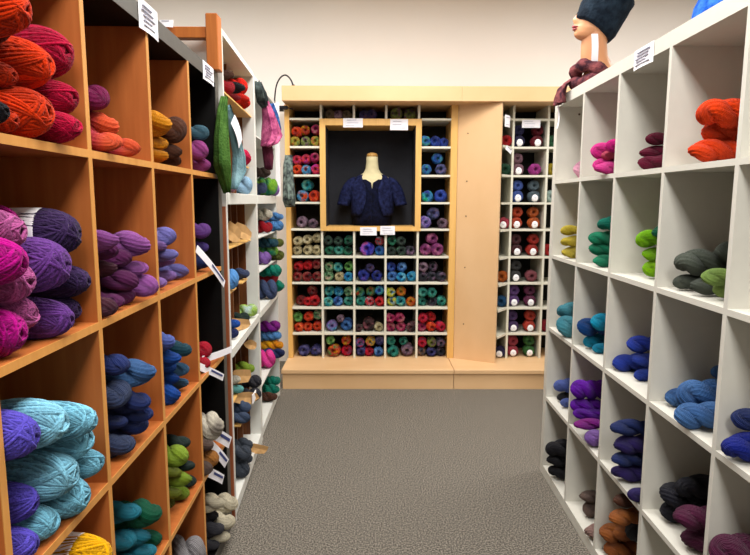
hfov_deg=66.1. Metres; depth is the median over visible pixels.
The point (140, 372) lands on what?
yarn hank
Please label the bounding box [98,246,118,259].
yarn hank
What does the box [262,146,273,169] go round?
scarf
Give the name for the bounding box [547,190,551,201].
yarn ball
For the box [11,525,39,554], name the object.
yarn ball
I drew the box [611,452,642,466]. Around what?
yarn hank
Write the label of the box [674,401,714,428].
yarn hank
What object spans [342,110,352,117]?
yarn ball
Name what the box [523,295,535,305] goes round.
yarn ball
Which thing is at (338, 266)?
yarn ball
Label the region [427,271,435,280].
yarn ball
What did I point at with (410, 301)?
yarn ball
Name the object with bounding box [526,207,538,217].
yarn ball
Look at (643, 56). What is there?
paper sign
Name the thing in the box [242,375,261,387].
yarn hank
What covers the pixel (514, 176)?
shelf
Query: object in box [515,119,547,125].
shelf
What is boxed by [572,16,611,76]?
head
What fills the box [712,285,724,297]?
yarn hank
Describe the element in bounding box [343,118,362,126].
paper sign
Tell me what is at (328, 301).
yarn ball
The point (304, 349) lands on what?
yarn ball
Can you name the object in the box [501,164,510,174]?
yarn ball
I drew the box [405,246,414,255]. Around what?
yarn ball
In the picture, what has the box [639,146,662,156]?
yarn hank
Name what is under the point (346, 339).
yarn ball
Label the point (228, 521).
yarn hank
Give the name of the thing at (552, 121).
shelf
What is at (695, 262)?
yarn hank
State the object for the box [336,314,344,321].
yarn ball
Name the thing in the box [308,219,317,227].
yarn ball
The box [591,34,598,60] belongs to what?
paper tag
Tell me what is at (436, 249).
yarn ball
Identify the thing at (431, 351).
yarn ball
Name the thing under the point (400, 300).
yarn ball
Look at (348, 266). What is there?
yarn ball
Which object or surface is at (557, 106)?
paper tag
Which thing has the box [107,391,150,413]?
yarn hank
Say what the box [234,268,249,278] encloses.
yarn hank
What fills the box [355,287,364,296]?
yarn ball
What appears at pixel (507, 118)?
paper sign
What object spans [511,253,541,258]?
shelf
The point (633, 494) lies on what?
yarn hank
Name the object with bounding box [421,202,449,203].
shelf
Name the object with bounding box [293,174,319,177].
shelf
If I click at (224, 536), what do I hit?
yarn hank
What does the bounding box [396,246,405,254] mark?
yarn ball
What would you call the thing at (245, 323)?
card
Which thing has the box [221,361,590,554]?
floor
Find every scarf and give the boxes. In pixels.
[255,80,267,107]
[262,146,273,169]
[270,103,280,128]
[283,155,295,206]
[553,58,607,105]
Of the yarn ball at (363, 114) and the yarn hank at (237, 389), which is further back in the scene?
the yarn ball at (363, 114)
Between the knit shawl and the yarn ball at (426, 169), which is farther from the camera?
the yarn ball at (426, 169)
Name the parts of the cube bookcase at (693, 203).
panel, panel, shelf, shelf, shelf, panel, shelf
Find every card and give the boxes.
[228,221,240,242]
[232,318,250,329]
[233,369,250,382]
[235,222,251,240]
[235,390,258,403]
[243,339,256,349]
[251,443,267,453]
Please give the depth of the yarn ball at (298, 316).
4.52 m
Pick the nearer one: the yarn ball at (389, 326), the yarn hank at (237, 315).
the yarn hank at (237, 315)
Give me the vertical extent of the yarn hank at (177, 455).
0.074 m
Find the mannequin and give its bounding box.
[356,153,387,225]
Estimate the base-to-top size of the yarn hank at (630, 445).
0.070 m
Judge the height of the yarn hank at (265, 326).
0.082 m
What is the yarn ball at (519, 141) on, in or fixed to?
on the shelving unit at (476, 325)
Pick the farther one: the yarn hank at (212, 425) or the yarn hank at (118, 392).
the yarn hank at (212, 425)
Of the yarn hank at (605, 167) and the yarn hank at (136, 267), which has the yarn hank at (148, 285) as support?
the yarn hank at (136, 267)
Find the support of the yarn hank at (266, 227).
on the bookcase at (268, 308)
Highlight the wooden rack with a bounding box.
[166,13,222,72]
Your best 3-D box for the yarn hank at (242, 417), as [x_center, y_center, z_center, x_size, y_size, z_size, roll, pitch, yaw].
[-0.690,0.679,2.785,0.178,0.058,0.056,0,7,-2]
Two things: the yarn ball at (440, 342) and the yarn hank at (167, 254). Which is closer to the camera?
the yarn hank at (167, 254)
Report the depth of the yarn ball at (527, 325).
4.54 m
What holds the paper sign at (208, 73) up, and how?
attached to the cube bookcase at (141, 74)
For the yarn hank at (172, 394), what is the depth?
1.72 m
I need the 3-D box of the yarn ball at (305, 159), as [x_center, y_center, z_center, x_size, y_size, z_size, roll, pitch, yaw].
[-0.521,-0.905,4.422,0.078,0.083,0.112,0,7,2]
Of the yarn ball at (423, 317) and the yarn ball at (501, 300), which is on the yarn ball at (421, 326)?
the yarn ball at (423, 317)
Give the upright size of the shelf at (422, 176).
0.016 m
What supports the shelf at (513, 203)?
attached to the shelving unit at (476, 325)
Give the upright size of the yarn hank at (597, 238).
0.054 m
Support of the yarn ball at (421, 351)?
on the shelving unit at (476, 325)
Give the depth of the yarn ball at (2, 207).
0.99 m
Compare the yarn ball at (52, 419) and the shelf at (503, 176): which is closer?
the yarn ball at (52, 419)
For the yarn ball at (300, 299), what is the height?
0.078 m
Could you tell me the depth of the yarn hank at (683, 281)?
1.64 m
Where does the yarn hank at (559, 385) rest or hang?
on the yarn hank at (562, 395)
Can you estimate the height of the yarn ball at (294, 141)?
0.080 m
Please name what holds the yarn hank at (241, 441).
on the yarn hank at (250, 459)
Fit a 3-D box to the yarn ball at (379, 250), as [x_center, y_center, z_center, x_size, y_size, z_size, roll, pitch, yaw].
[0.043,-0.210,4.510,0.081,0.084,0.116,2,8,11]
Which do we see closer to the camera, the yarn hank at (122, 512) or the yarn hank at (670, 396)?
the yarn hank at (122, 512)
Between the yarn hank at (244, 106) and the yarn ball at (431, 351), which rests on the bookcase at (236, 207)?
the yarn hank at (244, 106)
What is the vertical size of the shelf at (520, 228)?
0.016 m
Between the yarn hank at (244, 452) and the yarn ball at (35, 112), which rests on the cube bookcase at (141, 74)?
the yarn ball at (35, 112)
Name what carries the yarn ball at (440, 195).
on the shelving unit at (476, 325)
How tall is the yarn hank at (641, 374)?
0.051 m
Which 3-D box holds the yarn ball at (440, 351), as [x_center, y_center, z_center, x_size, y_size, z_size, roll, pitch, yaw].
[0.519,0.584,4.620,0.078,0.079,0.111,-1,8,-7]
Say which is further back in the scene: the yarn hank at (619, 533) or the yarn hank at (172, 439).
the yarn hank at (619, 533)
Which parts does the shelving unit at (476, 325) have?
panel, niche frame, panel, panel, angled panel, panel, panel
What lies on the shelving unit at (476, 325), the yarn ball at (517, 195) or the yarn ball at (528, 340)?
the yarn ball at (517, 195)
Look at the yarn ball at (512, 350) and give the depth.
4.56 m
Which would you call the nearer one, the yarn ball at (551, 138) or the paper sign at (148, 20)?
the paper sign at (148, 20)
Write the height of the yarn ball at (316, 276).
0.078 m
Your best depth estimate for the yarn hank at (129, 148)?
1.39 m
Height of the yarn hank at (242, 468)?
0.079 m
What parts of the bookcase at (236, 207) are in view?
panel, edge trim, thin shelf, panel, thin shelf, thin shelf, fixed shelf, thin shelf, fixed shelf, panel, panel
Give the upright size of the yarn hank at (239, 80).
0.089 m
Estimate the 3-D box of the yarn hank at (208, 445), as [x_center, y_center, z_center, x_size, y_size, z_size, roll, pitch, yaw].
[-0.677,0.605,2.087,0.189,0.060,0.060,0,7,2]
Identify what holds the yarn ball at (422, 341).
on the yarn ball at (421, 351)
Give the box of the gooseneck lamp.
[274,74,293,111]
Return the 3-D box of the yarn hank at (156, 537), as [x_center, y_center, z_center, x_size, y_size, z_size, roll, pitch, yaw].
[-0.700,0.729,1.620,0.208,0.050,0.048,1,7,5]
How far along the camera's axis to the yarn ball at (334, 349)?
4.54 m
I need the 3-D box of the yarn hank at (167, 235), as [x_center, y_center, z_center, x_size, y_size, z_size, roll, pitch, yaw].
[-0.703,-0.120,1.729,0.209,0.063,0.063,-1,8,-8]
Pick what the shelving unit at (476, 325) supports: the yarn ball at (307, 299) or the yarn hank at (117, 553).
the yarn ball at (307, 299)
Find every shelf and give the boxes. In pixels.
[289,118,318,125]
[290,146,319,151]
[291,227,319,230]
[291,252,448,257]
[292,277,447,284]
[292,300,447,308]
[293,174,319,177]
[293,324,446,334]
[295,202,319,203]
[420,227,448,230]
[421,175,449,178]
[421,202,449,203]
[422,118,450,125]
[422,146,450,151]
[496,325,505,338]
[497,305,506,312]
[498,281,507,286]
[499,253,507,259]
[501,174,510,178]
[502,145,511,151]
[503,116,512,125]
[508,324,538,334]
[509,300,539,308]
[510,277,540,284]
[511,227,542,230]
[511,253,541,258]
[512,202,544,204]
[513,175,545,178]
[514,147,546,152]
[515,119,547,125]
[542,300,546,308]
[543,277,547,284]
[550,119,554,126]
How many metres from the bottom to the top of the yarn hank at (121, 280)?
0.055 m
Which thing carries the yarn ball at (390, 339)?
on the yarn ball at (392, 350)
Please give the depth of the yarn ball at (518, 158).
4.37 m
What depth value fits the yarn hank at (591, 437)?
2.26 m
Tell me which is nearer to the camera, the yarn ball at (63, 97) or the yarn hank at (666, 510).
the yarn ball at (63, 97)
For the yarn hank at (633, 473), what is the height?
0.062 m
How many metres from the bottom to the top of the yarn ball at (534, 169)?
0.092 m
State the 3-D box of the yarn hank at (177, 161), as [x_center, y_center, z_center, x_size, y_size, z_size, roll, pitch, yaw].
[-0.696,-0.361,1.759,0.209,0.051,0.049,0,7,-3]
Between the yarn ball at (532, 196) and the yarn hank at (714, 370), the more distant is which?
the yarn ball at (532, 196)
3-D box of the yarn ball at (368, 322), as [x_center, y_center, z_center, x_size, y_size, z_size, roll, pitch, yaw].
[-0.047,0.366,4.603,0.100,0.100,0.144,1,7,3]
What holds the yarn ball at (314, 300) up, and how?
on the shelving unit at (476, 325)
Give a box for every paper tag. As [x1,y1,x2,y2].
[196,245,224,286]
[200,363,223,380]
[202,346,231,360]
[208,469,223,483]
[211,441,228,467]
[215,431,231,447]
[231,115,241,147]
[557,106,559,127]
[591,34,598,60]
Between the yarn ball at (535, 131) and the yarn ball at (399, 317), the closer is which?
the yarn ball at (535, 131)
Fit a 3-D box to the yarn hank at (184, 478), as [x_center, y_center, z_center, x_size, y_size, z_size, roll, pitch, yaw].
[-0.674,0.627,1.805,0.210,0.048,0.050,1,7,4]
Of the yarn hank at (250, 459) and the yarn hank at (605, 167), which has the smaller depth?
the yarn hank at (605, 167)
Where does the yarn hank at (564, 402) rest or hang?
on the cube bookcase at (693, 203)
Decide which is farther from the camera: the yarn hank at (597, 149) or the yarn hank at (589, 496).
the yarn hank at (589, 496)
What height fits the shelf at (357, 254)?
0.016 m
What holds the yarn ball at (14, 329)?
on the cube bookcase at (141, 74)
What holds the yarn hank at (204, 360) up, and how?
on the cube bookcase at (141, 74)
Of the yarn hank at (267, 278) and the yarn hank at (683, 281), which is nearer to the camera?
the yarn hank at (683, 281)
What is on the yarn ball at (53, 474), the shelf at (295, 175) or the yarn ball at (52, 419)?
the yarn ball at (52, 419)
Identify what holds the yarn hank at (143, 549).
on the cube bookcase at (141, 74)
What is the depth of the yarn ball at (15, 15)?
0.89 m
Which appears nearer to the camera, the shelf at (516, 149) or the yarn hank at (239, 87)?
the yarn hank at (239, 87)
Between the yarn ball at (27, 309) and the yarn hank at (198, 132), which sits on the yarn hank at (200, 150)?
the yarn hank at (198, 132)
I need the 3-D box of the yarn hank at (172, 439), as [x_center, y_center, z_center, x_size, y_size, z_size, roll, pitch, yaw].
[-0.695,0.524,1.851,0.210,0.054,0.050,1,7,4]
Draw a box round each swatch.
[213,96,230,193]
[228,104,245,188]
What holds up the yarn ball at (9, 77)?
on the yarn ball at (35, 112)
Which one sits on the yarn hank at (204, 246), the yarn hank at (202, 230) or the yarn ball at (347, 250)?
the yarn hank at (202, 230)
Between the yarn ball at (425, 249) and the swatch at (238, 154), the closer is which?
the swatch at (238, 154)
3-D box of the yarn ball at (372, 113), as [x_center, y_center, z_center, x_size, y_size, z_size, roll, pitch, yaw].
[-0.021,-1.234,4.378,0.081,0.080,0.114,1,8,7]
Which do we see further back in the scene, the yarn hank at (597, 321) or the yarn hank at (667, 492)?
the yarn hank at (597, 321)
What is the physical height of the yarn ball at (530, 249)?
0.092 m
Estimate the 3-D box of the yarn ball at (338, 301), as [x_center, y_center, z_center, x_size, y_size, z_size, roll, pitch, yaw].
[-0.295,0.184,4.556,0.078,0.079,0.112,-1,8,-11]
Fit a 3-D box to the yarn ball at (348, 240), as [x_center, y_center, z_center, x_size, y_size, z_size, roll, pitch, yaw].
[-0.201,-0.289,4.477,0.077,0.083,0.112,1,7,5]
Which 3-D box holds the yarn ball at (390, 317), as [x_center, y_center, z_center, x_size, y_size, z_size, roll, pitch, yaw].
[0.115,0.317,4.556,0.079,0.078,0.112,-2,8,-13]
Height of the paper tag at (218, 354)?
0.051 m
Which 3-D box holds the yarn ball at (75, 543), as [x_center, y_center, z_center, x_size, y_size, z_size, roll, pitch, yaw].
[-0.615,0.564,1.165,0.167,0.093,0.092,1,7,3]
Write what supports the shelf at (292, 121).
attached to the shelving unit at (476, 325)
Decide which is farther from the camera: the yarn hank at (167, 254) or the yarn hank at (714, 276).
the yarn hank at (167, 254)
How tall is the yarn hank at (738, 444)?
0.071 m
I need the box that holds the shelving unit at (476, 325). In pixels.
[281,85,570,388]
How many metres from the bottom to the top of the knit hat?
0.148 m
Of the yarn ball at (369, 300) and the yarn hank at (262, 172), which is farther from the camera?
the yarn ball at (369, 300)
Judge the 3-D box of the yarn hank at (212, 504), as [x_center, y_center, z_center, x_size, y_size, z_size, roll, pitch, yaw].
[-0.664,0.861,2.187,0.188,0.060,0.059,0,7,-3]
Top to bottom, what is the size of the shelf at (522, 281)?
0.016 m
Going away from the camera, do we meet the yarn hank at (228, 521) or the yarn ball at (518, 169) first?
the yarn hank at (228, 521)
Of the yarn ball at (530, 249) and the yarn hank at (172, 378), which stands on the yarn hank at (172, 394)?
the yarn hank at (172, 378)
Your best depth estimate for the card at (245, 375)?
2.80 m
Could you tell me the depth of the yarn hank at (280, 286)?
3.92 m
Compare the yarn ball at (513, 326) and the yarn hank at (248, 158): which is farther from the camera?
the yarn ball at (513, 326)
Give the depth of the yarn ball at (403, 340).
4.57 m
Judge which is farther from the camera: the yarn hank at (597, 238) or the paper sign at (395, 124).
the paper sign at (395, 124)
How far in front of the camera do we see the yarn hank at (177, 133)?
1.71 m
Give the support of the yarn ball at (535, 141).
on the shelving unit at (476, 325)
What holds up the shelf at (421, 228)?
attached to the shelving unit at (476, 325)
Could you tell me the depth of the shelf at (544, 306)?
4.57 m
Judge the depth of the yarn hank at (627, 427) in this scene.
1.95 m
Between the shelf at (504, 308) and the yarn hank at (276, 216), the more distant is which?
the shelf at (504, 308)
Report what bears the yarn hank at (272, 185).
on the bookcase at (268, 308)
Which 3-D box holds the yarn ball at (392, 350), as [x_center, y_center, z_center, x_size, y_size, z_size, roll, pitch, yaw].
[0.141,0.581,4.602,0.091,0.093,0.133,0,7,-5]
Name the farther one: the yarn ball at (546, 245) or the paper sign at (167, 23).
the yarn ball at (546, 245)
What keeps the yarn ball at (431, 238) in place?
on the yarn ball at (436, 249)
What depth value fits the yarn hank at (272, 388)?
3.88 m
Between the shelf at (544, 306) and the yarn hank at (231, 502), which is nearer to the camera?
the yarn hank at (231, 502)
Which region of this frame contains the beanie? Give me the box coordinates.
[576,0,634,43]
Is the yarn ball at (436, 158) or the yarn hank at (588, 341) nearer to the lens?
the yarn hank at (588, 341)
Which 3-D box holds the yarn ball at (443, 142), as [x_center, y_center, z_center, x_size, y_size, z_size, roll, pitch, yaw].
[0.520,-1.029,4.412,0.073,0.072,0.102,-1,6,-13]
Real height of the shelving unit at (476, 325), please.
2.184 m
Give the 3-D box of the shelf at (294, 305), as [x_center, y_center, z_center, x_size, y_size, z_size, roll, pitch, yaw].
[-0.039,0.217,4.642,1.208,0.016,0.330,0,7,0]
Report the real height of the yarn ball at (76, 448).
0.094 m
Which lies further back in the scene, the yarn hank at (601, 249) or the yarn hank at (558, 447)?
the yarn hank at (558, 447)
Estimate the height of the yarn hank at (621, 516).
0.060 m
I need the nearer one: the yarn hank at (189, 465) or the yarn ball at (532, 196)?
the yarn hank at (189, 465)
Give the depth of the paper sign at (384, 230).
4.38 m
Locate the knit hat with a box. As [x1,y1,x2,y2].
[691,0,722,18]
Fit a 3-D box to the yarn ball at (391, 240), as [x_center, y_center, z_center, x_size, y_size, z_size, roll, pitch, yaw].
[0.131,-0.289,4.489,0.078,0.079,0.112,0,7,1]
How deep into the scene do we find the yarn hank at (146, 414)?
1.43 m
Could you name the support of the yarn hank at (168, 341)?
on the yarn hank at (170, 358)
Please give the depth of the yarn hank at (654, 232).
1.83 m
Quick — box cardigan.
[337,174,406,225]
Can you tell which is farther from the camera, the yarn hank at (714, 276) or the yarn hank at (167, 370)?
the yarn hank at (167, 370)
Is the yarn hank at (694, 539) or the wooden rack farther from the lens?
the wooden rack
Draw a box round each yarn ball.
[0,0,32,37]
[0,36,9,42]
[0,36,55,88]
[0,61,18,88]
[0,86,54,138]
[0,102,9,123]
[0,109,19,133]
[0,205,17,216]
[0,210,27,245]
[0,237,28,284]
[0,266,36,304]
[0,297,40,328]
[0,307,28,357]
[0,398,69,448]
[1,409,40,460]
[5,449,79,502]
[7,481,39,524]
[9,207,81,252]
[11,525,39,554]
[12,24,73,79]
[13,504,60,540]
[20,237,71,292]
[26,296,74,339]
[28,265,90,297]
[31,79,78,113]
[33,111,82,143]
[35,431,94,459]
[40,477,90,518]
[47,298,81,318]
[48,400,97,440]
[51,531,112,554]
[76,449,104,478]
[290,136,299,145]
[291,126,301,137]
[292,245,302,254]
[293,155,301,164]
[293,165,302,173]
[293,236,302,245]
[293,271,302,280]
[293,311,302,321]
[294,261,303,271]
[294,322,303,331]
[296,216,307,227]
[296,295,305,304]
[297,190,308,201]
[298,344,310,355]
[301,125,309,135]
[301,136,310,145]
[301,154,310,164]
[301,165,311,174]
[301,179,313,190]
[302,271,311,281]
[303,235,312,244]
[303,244,312,254]
[303,260,312,269]
[303,311,313,320]
[303,321,312,330]
[304,297,310,305]
[307,285,316,295]
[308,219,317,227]
[309,190,319,201]
[310,152,319,162]
[310,295,319,305]
[310,344,321,355]
[311,124,318,135]
[311,136,319,145]
[311,164,319,173]
[312,233,320,242]
[312,245,320,254]
[312,259,320,268]
[312,271,320,280]
[313,309,321,319]
[313,320,321,330]
[323,235,332,244]
[324,271,333,280]
[324,296,333,305]
[325,109,333,118]
[325,245,334,254]
[325,262,333,271]
[325,285,334,295]
[326,319,337,330]
[326,335,334,344]
[328,343,340,356]
[333,236,342,245]
[333,262,342,271]
[333,296,342,305]
[334,110,342,118]
[334,245,342,254]
[334,286,343,295]
[335,271,343,280]
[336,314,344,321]
[341,317,352,329]
[341,345,351,355]
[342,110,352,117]
[342,335,350,344]
[343,246,351,254]
[344,235,352,245]
[344,261,352,270]
[344,272,352,280]
[344,286,352,295]
[344,296,352,305]
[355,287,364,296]
[355,323,362,331]
[356,296,365,304]
[356,337,364,346]
[356,345,365,355]
[358,269,369,280]
[359,110,368,118]
[360,241,374,255]
[363,316,374,329]
[365,263,374,272]
[365,296,373,305]
[365,335,374,345]
[365,346,373,355]
[366,286,375,295]
[368,109,376,118]
[371,270,381,280]
[374,322,382,330]
[374,346,382,355]
[375,236,383,245]
[375,246,383,255]
[375,285,383,294]
[375,296,383,305]
[375,335,383,344]
[386,287,395,296]
[386,313,394,322]
[386,322,394,330]
[386,335,395,344]
[387,235,395,245]
[387,246,395,254]
[387,262,395,271]
[387,271,396,280]
[387,296,395,305]
[387,345,398,356]
[390,107,402,118]
[394,312,404,322]
[396,236,405,245]
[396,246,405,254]
[396,272,405,281]
[396,286,405,295]
[396,296,404,305]
[396,322,405,330]
[397,262,406,271]
[399,336,407,344]
[401,342,413,354]
[404,108,415,118]
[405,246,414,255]
[406,296,415,305]
[406,321,414,331]
[407,271,415,280]
[417,346,425,355]
[418,262,427,271]
[418,271,427,280]
[418,287,427,296]
[418,296,426,305]
[418,313,427,322]
[418,322,425,330]
[418,336,426,346]
[419,243,430,254]
[421,164,431,174]
[421,190,433,201]
[421,215,430,227]
[422,136,430,145]
[425,233,437,243]
[426,207,438,219]
[426,311,435,321]
[426,321,435,330]
[426,346,435,356]
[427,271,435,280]
[427,288,436,296]
[427,297,436,305]
[427,336,435,346]
[428,261,437,270]
[430,136,440,145]
[430,243,442,255]
[431,153,442,163]
[434,190,446,201]
[435,164,446,174]
[435,320,445,331]
[435,337,444,346]
[435,346,444,355]
[436,271,446,281]
[436,295,446,305]
[437,218,447,228]
[440,138,448,145]
[496,345,504,356]
[497,295,506,306]
[498,270,507,281]
[500,217,508,228]
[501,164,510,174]
[502,135,511,145]
[507,345,517,356]
[508,309,516,320]
[508,320,518,331]
[508,335,517,345]
[509,285,519,294]
[509,294,519,305]
[510,260,520,270]
[510,270,520,281]
[511,234,520,244]
[511,245,521,255]
[512,191,522,201]
[512,207,522,217]
[512,217,521,228]
[513,164,523,174]
[513,180,522,190]
[514,135,524,146]
[514,153,522,163]
[515,125,524,135]
[522,320,534,331]
[522,345,534,355]
[523,285,534,295]
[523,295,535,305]
[523,310,535,320]
[523,335,533,345]
[524,270,536,281]
[525,244,537,255]
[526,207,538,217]
[527,180,538,190]
[527,191,539,201]
[527,217,539,228]
[527,234,538,244]
[528,164,540,174]
[530,135,542,146]
[531,125,543,135]
[542,319,545,331]
[545,244,548,255]
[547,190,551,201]
[548,163,552,174]
[549,135,553,146]
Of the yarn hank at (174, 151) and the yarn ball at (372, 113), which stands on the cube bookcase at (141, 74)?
the yarn hank at (174, 151)
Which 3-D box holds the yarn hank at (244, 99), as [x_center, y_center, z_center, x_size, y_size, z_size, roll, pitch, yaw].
[-0.690,-0.858,2.766,0.178,0.052,0.050,0,7,-3]
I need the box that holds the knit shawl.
[261,100,282,146]
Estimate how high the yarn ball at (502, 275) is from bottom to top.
0.090 m
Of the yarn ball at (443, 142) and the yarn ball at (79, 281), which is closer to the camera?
the yarn ball at (79, 281)
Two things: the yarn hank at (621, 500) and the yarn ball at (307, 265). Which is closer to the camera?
the yarn hank at (621, 500)
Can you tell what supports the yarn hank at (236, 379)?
on the yarn hank at (237, 389)
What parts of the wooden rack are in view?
post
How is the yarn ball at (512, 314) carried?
on the yarn ball at (513, 326)
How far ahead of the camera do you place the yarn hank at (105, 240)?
1.27 m
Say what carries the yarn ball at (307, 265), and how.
on the yarn ball at (307, 276)
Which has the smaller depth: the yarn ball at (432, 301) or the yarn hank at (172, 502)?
the yarn hank at (172, 502)
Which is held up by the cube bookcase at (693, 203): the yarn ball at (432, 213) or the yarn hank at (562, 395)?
the yarn hank at (562, 395)
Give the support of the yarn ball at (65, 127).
on the cube bookcase at (141, 74)
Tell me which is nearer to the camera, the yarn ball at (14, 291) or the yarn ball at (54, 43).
the yarn ball at (14, 291)
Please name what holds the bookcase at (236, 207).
on the floor
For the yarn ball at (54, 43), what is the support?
on the yarn ball at (63, 97)
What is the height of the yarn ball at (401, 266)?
0.079 m
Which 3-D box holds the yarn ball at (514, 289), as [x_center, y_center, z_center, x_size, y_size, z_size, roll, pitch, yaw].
[1.091,0.098,4.557,0.087,0.086,0.115,0,7,0]
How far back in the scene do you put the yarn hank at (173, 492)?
1.77 m
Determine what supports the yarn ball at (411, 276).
on the shelving unit at (476, 325)
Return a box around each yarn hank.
[88,84,109,111]
[89,111,119,133]
[91,130,122,151]
[96,138,140,156]
[97,230,119,250]
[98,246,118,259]
[98,260,117,278]
[99,269,138,290]
[100,288,135,304]
[100,291,124,307]
[101,297,117,316]
[104,274,158,296]
[104,354,130,375]
[105,249,131,267]
[105,359,156,387]
[106,380,131,408]
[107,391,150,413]
[108,414,127,430]
[109,407,153,421]
[109,420,148,435]
[109,433,135,457]
[113,500,141,523]
[114,230,150,256]
[114,498,161,530]
[115,529,136,550]
[116,544,156,554]
[116,553,133,554]
[118,261,148,274]
[128,528,150,546]
[143,529,161,545]
[151,110,171,136]
[153,137,168,149]
[153,149,168,162]
[157,227,176,244]
[157,240,166,251]
[158,249,178,261]
[158,259,175,267]
[159,264,188,278]
[159,270,176,281]
[159,277,166,287]
[160,116,186,143]
[161,157,181,165]
[162,143,181,158]
[162,332,174,351]
[163,350,181,367]
[163,364,176,373]
[164,372,179,384]
[164,384,180,404]
[166,434,190,447]
[167,444,188,466]
[168,340,191,356]
[168,467,181,477]
[168,471,191,486]
[169,474,196,487]
[169,486,181,498]
[169,499,174,507]
[170,486,189,500]
[171,534,206,554]
[172,378,188,389]
[173,362,189,376]
[177,460,194,470]
[191,125,208,140]
[192,140,208,159]
[192,158,210,171]
[195,223,210,238]
[195,241,208,253]
[196,254,207,270]
[199,341,211,356]
[200,357,210,367]
[202,411,223,440]
[203,438,213,452]
[203,450,218,465]
[204,461,212,475]
[205,492,237,513]
[205,496,224,512]
[206,511,218,521]
[206,521,223,538]
[207,539,219,551]
[208,531,229,542]
[213,511,235,529]
[223,70,233,79]
[224,80,234,94]
[227,78,247,93]
[229,93,240,100]
[229,269,238,289]
[231,319,240,327]
[231,328,238,337]
[233,82,245,93]
[233,375,240,383]
[233,385,243,393]
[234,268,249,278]
[234,312,249,319]
[234,400,250,413]
[234,412,250,423]
[235,93,249,103]
[235,437,252,447]
[235,445,251,461]
[235,461,249,477]
[236,176,252,193]
[236,361,254,372]
[237,456,252,462]
[239,100,249,108]
[240,304,257,316]
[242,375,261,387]
[243,388,261,400]
[244,149,250,164]
[257,167,270,177]
[257,177,277,195]
[257,182,266,194]
[258,208,272,220]
[258,220,272,232]
[258,238,278,247]
[258,247,277,254]
[259,252,271,263]
[259,264,281,276]
[259,275,278,281]
[259,279,276,298]
[260,212,283,220]
[260,237,283,246]
[260,320,280,331]
[260,331,281,340]
[261,340,283,349]
[261,349,275,367]
[262,384,279,392]
[262,392,277,401]
[264,220,283,230]
[264,348,284,357]
[264,376,280,384]
[271,250,283,259]
[276,280,284,291]
[545,439,566,456]
[546,455,565,466]
[548,465,565,479]
[553,378,569,392]
[556,315,572,336]
[557,302,572,316]
[557,392,568,400]
[560,225,576,235]
[560,235,576,246]
[560,398,568,406]
[561,247,575,257]
[570,379,601,399]
[570,398,600,410]
[573,161,579,177]
[573,408,599,419]
[573,418,599,429]
[577,318,604,335]
[579,490,595,502]
[582,502,594,517]
[583,333,604,347]
[584,429,598,445]
[584,523,593,537]
[588,231,609,244]
[588,243,609,255]
[590,142,606,158]
[590,313,605,330]
[592,158,613,172]
[592,343,603,353]
[593,254,608,266]
[594,161,613,173]
[597,216,610,230]
[599,523,626,542]
[601,151,614,159]
[603,541,636,554]
[605,139,614,152]
[608,507,638,525]
[610,419,644,435]
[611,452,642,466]
[611,465,641,481]
[612,353,648,371]
[613,434,643,454]
[613,493,635,507]
[613,526,630,540]
[625,523,637,541]
[626,335,650,352]
[627,487,640,501]
[631,353,649,366]
[634,368,648,380]
[635,230,656,247]
[637,156,660,169]
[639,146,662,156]
[642,247,656,260]
[642,261,655,276]
[645,132,663,144]
[651,154,662,166]
[651,226,657,236]
[659,482,707,507]
[659,502,692,522]
[665,388,678,406]
[672,274,700,289]
[672,504,706,530]
[674,249,726,275]
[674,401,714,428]
[675,474,708,498]
[676,378,716,404]
[680,528,704,552]
[688,139,736,161]
[690,278,713,294]
[695,98,739,128]
[701,123,737,140]
[701,268,725,285]
[708,533,749,554]
[710,365,718,378]
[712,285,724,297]
[715,241,728,260]
[720,432,749,461]
[730,408,749,430]
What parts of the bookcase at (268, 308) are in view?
panel, panel, thin shelf, thin shelf, thin shelf, fixed shelf, thin shelf, fixed shelf, panel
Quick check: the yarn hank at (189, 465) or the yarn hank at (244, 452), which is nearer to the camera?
the yarn hank at (189, 465)
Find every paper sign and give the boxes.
[138,0,158,41]
[160,20,172,26]
[203,60,213,86]
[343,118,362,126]
[360,227,376,234]
[380,226,394,234]
[390,119,407,129]
[505,115,509,127]
[522,120,539,127]
[634,41,653,70]
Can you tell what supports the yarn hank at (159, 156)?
on the cube bookcase at (141, 74)
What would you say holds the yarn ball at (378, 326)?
on the shelving unit at (476, 325)
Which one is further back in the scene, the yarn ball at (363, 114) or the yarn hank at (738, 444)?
the yarn ball at (363, 114)
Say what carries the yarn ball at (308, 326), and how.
on the shelving unit at (476, 325)
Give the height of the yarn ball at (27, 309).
0.080 m
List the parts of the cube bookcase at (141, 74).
shelf, shelf, shelf, panel, shelf, panel, panel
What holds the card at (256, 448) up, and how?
on the bookcase at (236, 207)
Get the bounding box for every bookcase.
[0,0,231,554]
[179,26,261,519]
[253,75,279,440]
[540,0,749,554]
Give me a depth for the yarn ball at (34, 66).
0.98 m
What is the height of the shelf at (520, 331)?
0.016 m
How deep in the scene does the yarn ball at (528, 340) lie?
4.56 m
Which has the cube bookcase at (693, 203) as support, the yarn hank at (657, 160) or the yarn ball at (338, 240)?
the yarn hank at (657, 160)
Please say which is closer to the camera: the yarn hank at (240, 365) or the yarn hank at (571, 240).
the yarn hank at (571, 240)
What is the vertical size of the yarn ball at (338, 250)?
0.078 m
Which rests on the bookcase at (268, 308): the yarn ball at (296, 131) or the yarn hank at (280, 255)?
the yarn hank at (280, 255)
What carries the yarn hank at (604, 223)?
on the yarn hank at (597, 238)
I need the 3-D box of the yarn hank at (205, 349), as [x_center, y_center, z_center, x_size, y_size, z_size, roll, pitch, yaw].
[-0.691,0.268,2.109,0.188,0.072,0.071,0,7,-5]
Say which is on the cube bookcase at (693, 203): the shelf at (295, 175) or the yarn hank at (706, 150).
the yarn hank at (706, 150)
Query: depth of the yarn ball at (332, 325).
4.55 m
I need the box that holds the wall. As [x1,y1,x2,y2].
[136,0,697,360]

